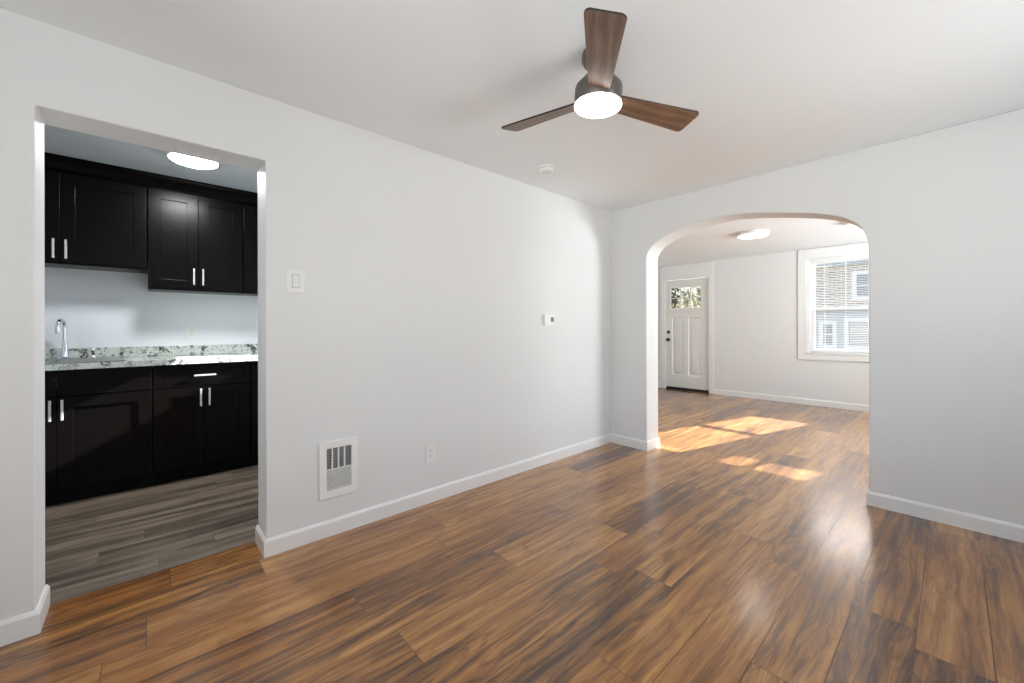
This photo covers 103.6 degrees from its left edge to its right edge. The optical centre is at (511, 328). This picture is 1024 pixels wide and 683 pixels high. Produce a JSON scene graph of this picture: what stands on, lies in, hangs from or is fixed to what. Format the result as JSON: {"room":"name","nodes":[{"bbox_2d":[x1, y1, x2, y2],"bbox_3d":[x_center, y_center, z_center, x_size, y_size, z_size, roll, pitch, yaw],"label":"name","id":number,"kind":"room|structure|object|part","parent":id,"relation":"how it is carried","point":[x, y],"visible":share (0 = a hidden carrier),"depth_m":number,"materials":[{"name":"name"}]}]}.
{"room":"empty dining room","nodes":[
{"label":"empty dining room","id":0,"kind":"room"},
{"bbox_2d":[44,125,257,192],"bbox_3d":[-2.459,-1.273,2.702,4.000,0.125,2.136,0,0,-42],"label":"ceiling","id":1,"kind":"structure","parent":0,"point":[60,141],"depth_m":2.86,"materials":[{"name":"paint"}]},
{"bbox_2d":[167,152,218,168],"bbox_3d":[-2.229,-1.185,2.821,0.284,0.052,0.284,0,0,-42],"label":"ceiling light","id":2,"kind":"object","parent":1,"relation":"attached to","point":[188,161],"visible":0.67,"depth_m":2.82,"materials":[{"name":"white glass"}]},
{"bbox_2d":[45,196,257,348],"bbox_3d":[-3.125,-0.017,3.437,4.000,2.385,0.150,0,0,-42],"label":"wall","id":3,"kind":"structure","parent":0,"point":[98,308],"depth_m":3.33,"materials":[{"name":"paint"}]},
{"bbox_2d":[44,169,146,273],"bbox_3d":[-3.293,-0.785,2.953,0.911,0.658,0.340,0,0,-42],"label":"upper cabinet","id":4,"kind":"object","parent":3,"relation":"attached to","point":[92,223],"visible":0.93,"depth_m":2.97,"materials":[{"name":"black wood"}]},
{"bbox_3d":[-3.374,-0.785,2.704,0.452,0.634,0.019,0,0,-42],"label":"door","id":5,"kind":"part","parent":4,"relation":"part of","materials":[{"name":"black wood"}]},
{"bbox_3d":[-3.211,-0.559,2.818,0.012,0.135,0.031,0,0,-42],"label":"handle","id":6,"kind":"part","parent":4,"relation":"part of","materials":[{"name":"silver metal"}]},
{"bbox_3d":[-3.166,-0.559,2.859,0.012,0.135,0.031,0,0,-42],"label":"handle","id":7,"kind":"part","parent":4,"relation":"part of","materials":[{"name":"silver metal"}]},
{"bbox_2d":[44,152,257,205],"bbox_3d":[-2.840,-1.162,3.344,2.200,0.093,0.371,0,0,-42],"label":"crown molding","id":8,"kind":"structure","parent":4,"relation":"on","point":[56,162],"depth_m":3.12,"materials":[{"name":"black wood"}]},
{"bbox_2d":[45,344,257,358],"bbox_3d":[-3.062,0.195,3.377,2.512,0.082,0.020,0,0,-42],"label":"backsplash","id":9,"kind":"structure","parent":3,"relation":"attached to","point":[227,348],"depth_m":3.41,"materials":[{"name":"stone"}]},
{"bbox_2d":[186,326,196,339],"bbox_3d":[-2.848,0.040,3.581,0.078,0.122,0.009,0,0,-42],"label":"wall outlet","id":10,"kind":"object","parent":3,"relation":"attached to","point":[191,331],"visible":1,"depth_m":3.58,"materials":[{"name":"white plastic"}]},
{"bbox_2d":[148,187,242,294],"bbox_3d":[-2.720,-0.712,3.474,0.626,0.806,0.340,0,0,-42],"label":"upper cabinet","id":11,"kind":"object","parent":3,"relation":"attached to","point":[195,241],"visible":1,"depth_m":3.35,"materials":[{"name":"black wood"}]},
{"bbox_3d":[-2.748,-0.712,3.273,0.310,0.782,0.019,0,0,-42],"label":"door","id":12,"kind":"part","parent":11,"relation":"part of","materials":[{"name":"black wood"}]},
{"bbox_3d":[-2.638,-0.425,3.339,0.012,0.135,0.031,0,0,-42],"label":"handle","id":13,"kind":"part","parent":11,"relation":"part of","materials":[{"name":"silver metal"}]},
{"bbox_3d":[-2.593,-0.425,3.380,0.012,0.135,0.031,0,0,-42],"label":"handle","id":14,"kind":"part","parent":11,"relation":"part of","materials":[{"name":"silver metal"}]},
{"bbox_3d":[-2.517,-0.712,3.483,0.310,0.782,0.019,0,0,-42],"label":"door","id":15,"kind":"part","parent":11,"relation":"part of","materials":[{"name":"black wood"}]},
{"bbox_2d":[239,203,257,295],"bbox_3d":[-2.260,-0.713,3.892,0.604,0.806,0.340,0,0,-42],"label":"upper cabinet","id":16,"kind":"object","parent":3,"relation":"attached to","point":[249,212],"visible":0.17,"depth_m":3.62,"materials":[{"name":"black wood"}]},
{"bbox_2d":[0,8,609,620],"bbox_3d":[-0.919,-0.021,2.518,5.029,2.405,0.205,0,0,-42],"label":"wall","id":17,"kind":"structure","parent":0,"point":[431,278],"depth_m":2.33,"materials":[{"name":"paint"}]},
{"bbox_2d":[0,584,49,646],"bbox_3d":[-2.274,1.129,1.275,1.048,0.090,0.218,0,0,-42],"label":"baseboard","id":18,"kind":"structure","parent":17,"relation":"attached to","point":[22,626],"depth_m":1.52,"materials":[{"name":"white paint"}]},
{"bbox_2d":[286,269,304,292],"bbox_3d":[-1.158,-0.251,2.156,0.092,0.122,0.011,0,0,-42],"label":"light switch","id":19,"kind":"object","parent":17,"relation":"attached to","point":[295,279],"visible":1,"depth_m":2.15,"materials":[{"name":"white plastic"}]},
{"bbox_2d":[319,437,357,500],"bbox_3d":[-0.989,0.800,2.304,0.218,0.318,0.016,0,0,-42],"label":"wall heater","id":20,"kind":"object","parent":17,"relation":"attached to","point":[338,459],"visible":1,"depth_m":2.30,"materials":[{"name":"white metal"}]},
{"bbox_2d":[425,443,435,462],"bbox_3d":[-0.547,0.843,2.710,0.078,0.122,0.009,0,0,-42],"label":"wall outlet","id":21,"kind":"object","parent":17,"relation":"attached to","point":[430,450],"visible":1,"depth_m":2.71,"materials":[{"name":"white plastic"}]},
{"bbox_2d":[255,433,659,557],"bbox_3d":[-0.430,1.126,3.603,3.322,0.090,1.987,0,0,-42],"label":"baseboard","id":22,"kind":"structure","parent":17,"relation":"attached to","point":[290,540],"depth_m":2.64,"materials":[{"name":"white paint"}]},
{"bbox_2d":[542,313,554,325],"bbox_3d":[0.322,-0.073,3.490,0.150,0.112,0.028,0,0,-42],"label":"thermostat","id":23,"kind":"object","parent":17,"relation":"attached to","point":[548,319],"visible":1,"depth_m":3.47,"materials":[{"name":"white plastic"}]},
{"bbox_2d":[0,388,1023,682],"bbox_3d":[1.151,1.168,2.917,9.426,0.001,6.470,0,0,-42],"label":"floor","id":24,"kind":"structure","parent":0,"point":[746,545],"depth_m":1.86,"materials":[{"name":"brown wood"}]},
{"bbox_2d":[45,366,151,506],"bbox_3d":[-3.183,0.726,2.855,0.938,0.898,0.630,0,0,-42],"label":"base cabinet","id":25,"kind":"object","parent":24,"relation":"on","point":[98,421],"visible":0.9,"depth_m":2.78,"materials":[{"name":"black wood"}]},
{"bbox_3d":[-3.001,0.540,2.615,0.012,0.135,0.031,0,0,-42],"label":"handle","id":26,"kind":"part","parent":25,"relation":"part of","materials":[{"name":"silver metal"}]},
{"bbox_3d":[-3.172,0.367,2.494,0.466,0.170,0.019,0,0,-42],"label":"false drawer","id":27,"kind":"part","parent":25,"relation":"part of","materials":[{"name":"black wood"}]},
{"bbox_3d":[-3.171,0.763,2.494,0.466,0.610,0.019,0,0,-42],"label":"door","id":28,"kind":"part","parent":25,"relation":"part of","materials":[{"name":"black wood"}]},
{"bbox_3d":[-2.961,0.539,2.651,0.012,0.135,0.031,0,0,-42],"label":"handle","id":29,"kind":"part","parent":25,"relation":"part of","materials":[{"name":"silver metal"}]},
{"bbox_3d":[-2.825,0.366,2.809,0.466,0.170,0.019,0,0,-42],"label":"false drawer","id":30,"kind":"part","parent":25,"relation":"part of","materials":[{"name":"black wood"}]},
{"bbox_3d":[-2.825,0.762,2.809,0.466,0.610,0.019,0,0,-42],"label":"door","id":31,"kind":"part","parent":25,"relation":"part of","materials":[{"name":"black wood"}]},
{"bbox_2d":[45,344,257,370],"bbox_3d":[-2.856,0.214,3.150,2.512,0.122,0.634,0,0,-42],"label":"countertop","id":32,"kind":"structure","parent":25,"relation":"on","point":[185,354],"depth_m":3.24,"materials":[{"name":"stone"}]},
{"bbox_2d":[55,318,73,358],"bbox_3d":[-3.301,0.078,2.967,0.082,0.297,0.134,0,0,-27],"label":"kitchen faucet","id":33,"kind":"object","parent":32,"relation":"on","point":[64,353],"visible":0.99,"depth_m":2.98,"materials":[{"name":"silver metal"}]},
{"bbox_3d":[-3.307,0.018,2.954,0.023,0.177,0.115,0,0,-27],"label":"spout","id":34,"kind":"part","parent":33,"relation":"part of","materials":[{"name":"silver metal"}]},
{"bbox_2d":[45,356,127,386],"bbox_3d":[-3.208,0.314,2.796,0.771,0.175,0.551,0,0,-42],"label":"sink","id":35,"kind":"object","parent":32,"relation":"in","point":[113,358],"visible":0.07,"depth_m":2.97,"materials":[{"name":"silver metal"}]},
{"bbox_2d":[89,347,96,357],"bbox_3d":[-3.219,0.187,3.094,0.044,0.078,0.044,0,0,-42],"label":"sprayer","id":36,"kind":"object","parent":35,"relation":"on","point":[92,349],"visible":1,"depth_m":3.08,"materials":[{"name":"silver metal"}]},
{"bbox_2d":[152,361,249,484],"bbox_3d":[-2.607,0.725,3.378,0.607,0.898,0.630,0,0,-42],"label":"base cabinet","id":37,"kind":"object","parent":24,"relation":"on","point":[201,411],"visible":1,"depth_m":3.16,"materials":[{"name":"black wood"}]},
{"bbox_3d":[-2.534,0.762,3.073,0.300,0.610,0.019,0,0,-42],"label":"door","id":38,"kind":"part","parent":37,"relation":"part of","materials":[{"name":"black wood"}]},
{"bbox_3d":[-2.425,0.538,3.139,0.012,0.135,0.031,0,0,-42],"label":"handle","id":39,"kind":"part","parent":37,"relation":"part of","materials":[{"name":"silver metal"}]},
{"bbox_3d":[-2.423,0.365,3.175,0.603,0.170,0.019,0,0,-42],"label":"drawer","id":40,"kind":"part","parent":37,"relation":"part of","materials":[{"name":"black wood"}]},
{"bbox_3d":[-2.406,0.366,3.157,0.138,0.012,0.031,0,0,-42],"label":"handle","id":41,"kind":"part","parent":37,"relation":"part of","materials":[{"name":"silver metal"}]},
{"bbox_3d":[-2.385,0.538,3.175,0.012,0.135,0.031,0,0,-42],"label":"handle","id":42,"kind":"part","parent":37,"relation":"part of","materials":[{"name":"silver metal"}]},
{"bbox_3d":[-2.310,0.761,3.277,0.300,0.610,0.019,0,0,-42],"label":"door","id":43,"kind":"part","parent":37,"relation":"part of","materials":[{"name":"black wood"}]},
{"bbox_2d":[249,361,257,465],"bbox_3d":[-2.153,0.724,3.791,0.608,0.898,0.630,0,0,-42],"label":"base cabinet","id":44,"kind":"object","parent":24,"relation":"on","point":[253,458],"visible":0.11,"depth_m":3.40,"materials":[{"name":"black wood"}]},
{"bbox_3d":[-1.969,0.365,3.588,0.604,0.170,0.019,0,0,-42],"label":"drawer","id":45,"kind":"part","parent":44,"relation":"part of","materials":[{"name":"black wood"}]},
{"bbox_3d":[-2.080,0.761,3.486,0.300,0.610,0.019,0,0,-42],"label":"door","id":46,"kind":"part","parent":44,"relation":"part of","materials":[{"name":"black wood"}]},
{"bbox_2d":[0,0,1023,266],"bbox_3d":[1.505,-1.268,2.858,9.076,0.150,6.000,0,0,-42],"label":"ceiling","id":47,"kind":"structure","parent":0,"point":[773,85],"depth_m":1.88,"materials":[{"name":"paint"}]},
{"bbox_2d":[538,164,553,173],"bbox_3d":[0.252,-1.169,2.975,0.116,0.042,0.116,0,0,-42],"label":"smoke detector","id":48,"kind":"object","parent":47,"relation":"attached to","point":[544,168],"visible":1,"depth_m":2.94,"materials":[{"name":"white plastic"}]},
{"bbox_2d":[501,7,698,131],"bbox_3d":[0.344,-1.070,1.821,0.924,0.241,0.867,0,0,-42],"label":"ceiling fan","id":49,"kind":"object","parent":47,"relation":"hanging from","point":[598,94],"visible":1,"depth_m":1.68,"materials":[{"name":"brown wood"}]},
{"bbox_3d":[0.148,-1.009,1.931,0.434,0.008,0.138,4,17,39],"label":"blade","id":50,"kind":"part","parent":49,"relation":"part of","materials":[{"name":"brown wood"}]},
{"bbox_2d":[574,92,621,118],"bbox_3d":[0.372,-0.960,1.747,0.201,0.017,0.201,0,3,-42],"label":"diffuser","id":51,"kind":"object","parent":49,"relation":"attached to","point":[595,105],"depth_m":1.71,"materials":[{"name":"white glass"}]},
{"bbox_3d":[0.325,-0.985,1.458,0.138,0.008,0.434,17,4,9],"label":"blade","id":52,"kind":"part","parent":49,"relation":"part of","materials":[{"name":"brown wood"}]},
{"bbox_3d":[0.647,-0.988,1.848,0.434,0.008,0.138,1,-12,-21],"label":"blade","id":53,"kind":"part","parent":49,"relation":"part of","materials":[{"name":"brown wood"}]},
{"bbox_2d":[737,229,768,238],"bbox_3d":[3.015,-1.170,5.035,0.344,0.052,0.344,0,0,-42],"label":"ceiling light","id":54,"kind":"object","parent":47,"relation":"attached to","point":[757,233],"visible":1,"depth_m":4.95,"materials":[{"name":"white glass"}]},
{"bbox_2d":[738,233,767,238],"bbox_3d":[3.015,-1.155,5.035,0.325,0.021,0.325,0,0,-42],"label":"diffuser","id":55,"kind":"object","parent":54,"relation":"attached to","point":[740,235],"depth_m":5.00,"materials":[{"name":"white glass"}]},
{"bbox_2d":[658,242,868,404],"bbox_3d":[4.809,-0.014,5.860,0.150,2.370,6.000,0,0,-42],"label":"wall","id":56,"kind":"structure","parent":0,"point":[756,296],"depth_m":6.51,"materials":[{"name":"paint"}]},
{"bbox_2d":[661,261,713,393],"bbox_3d":[3.276,-0.010,7.514,0.194,2.348,0.996,0,0,-42],"label":"door","id":57,"kind":"structure","parent":56,"relation":"in","point":[687,332],"depth_m":7.47,"materials":[{"name":"white paint"}]},
{"bbox_3d":[3.141,0.344,7.627,0.011,1.080,0.220,0,0,-42],"label":"panel","id":58,"kind":"part","parent":57,"relation":"part of","materials":[{"name":"paint"}]},
{"bbox_3d":[3.240,-0.566,7.512,0.024,0.430,0.615,0,0,-42],"label":"lite frame","id":59,"kind":"part","parent":57,"relation":"part of","materials":[{"name":"paint"}]},
{"bbox_3d":[3.252,-0.566,7.524,0.006,0.389,0.574,0,0,-42],"label":"glass","id":60,"kind":"part","parent":57,"relation":"part of","materials":[{"name":"clear glass"}]},
{"bbox_3d":[3.353,0.344,7.394,0.011,1.080,0.220,0,0,-42],"label":"panel","id":61,"kind":"part","parent":57,"relation":"part of","materials":[{"name":"paint"}]},
{"bbox_2d":[714,389,868,411],"bbox_3d":[5.118,1.115,5.402,0.013,0.090,4.610,0,0,-42],"label":"baseboard","id":62,"kind":"structure","parent":56,"relation":"attached to","point":[860,407],"depth_m":6.20,"materials":[{"name":"white paint"}]},
{"bbox_2d":[798,242,868,362],"bbox_3d":[4.776,-0.356,5.862,0.163,1.672,0.996,0,0,-42],"label":"window","id":63,"kind":"structure","parent":56,"relation":"in","point":[805,298],"depth_m":6.09,"materials":[{"name":"white paint"}]},
{"bbox_3d":[4.778,0.378,5.837,0.130,0.020,0.857,0,0,-42],"label":"sill","id":64,"kind":"part","parent":63,"relation":"part of","materials":[{"name":"white paint"}]},
{"bbox_2d":[810,255,868,352],"bbox_3d":[4.768,-0.336,5.829,0.048,1.374,0.734,0,0,-42],"label":"window blind","id":65,"kind":"object","parent":63,"relation":"attached to","point":[859,256],"visible":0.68,"depth_m":5.82,"materials":[{"name":"white plastic"}]},
{"bbox_3d":[4.774,0.345,5.833,0.020,0.012,0.728,0,0,-42],"label":"rail","id":66,"kind":"part","parent":65,"relation":"part of","materials":[{"name":"white plastic"}]},
{"bbox_3d":[4.828,-0.644,5.884,0.032,0.764,0.748,0,0,-42],"label":"sash","id":67,"kind":"part","parent":63,"relation":"part of","materials":[{"name":"white plastic"}]},
{"bbox_3d":[4.804,0.021,5.861,0.032,0.655,0.748,0,0,-42],"label":"sash","id":68,"kind":"part","parent":63,"relation":"part of","materials":[{"name":"white plastic"}]},
{"bbox_2d":[610,108,1023,525],"bbox_3d":[1.953,-0.014,3.263,0.223,2.360,6.000,0,0,-42],"label":"wall","id":69,"kind":"structure","parent":0,"point":[940,213],"depth_m":2.48,"materials":[{"name":"paint"}]},
{"bbox_2d":[866,489,1023,542],"bbox_3d":[3.152,1.119,1.948,0.249,0.090,2.144,0,0,-42],"label":"baseboard","id":70,"kind":"structure","parent":69,"relation":"attached to","point":[1011,531],"depth_m":2.38,"materials":[{"name":"white paint"}]},
{"label":"outside","id":71,"kind":"structure","parent":0,"visible":0},
{"bbox_3d":[2.490,1.525,7.669,66.000,0.120,60.000,0,0,-42],"label":"ground","id":72,"kind":"structure","parent":71,"visible":0},
{"bbox_2d":[815,259,868,349],"bbox_3d":[10.918,-1.360,13.445,0.950,5.620,8.600,0,0,-42],"label":"house","id":73,"kind":"structure","parent":72,"relation":"on","point":[864,296],"depth_m":13.28,"materials":[{"name":"grey"}]},
{"bbox_3d":[10.695,0.220,13.612,0.020,0.700,0.270,0,0,-42],"label":"pane","id":74,"kind":"part","parent":73,"relation":"part of","materials":[{"name":"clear glass"}]},
{"bbox_3d":[11.264,0.179,12.986,0.020,0.780,0.620,0,0,-42],"label":"pane","id":75,"kind":"part","parent":73,"relation":"part of","materials":[{"name":"glass"}]},
{"bbox_3d":[11.439,-1.371,12.790,0.020,0.720,0.750,0,0,-42],"label":"pane","id":76,"kind":"part","parent":73,"relation":"part of","materials":[{"name":"clear glass"}]}
]}

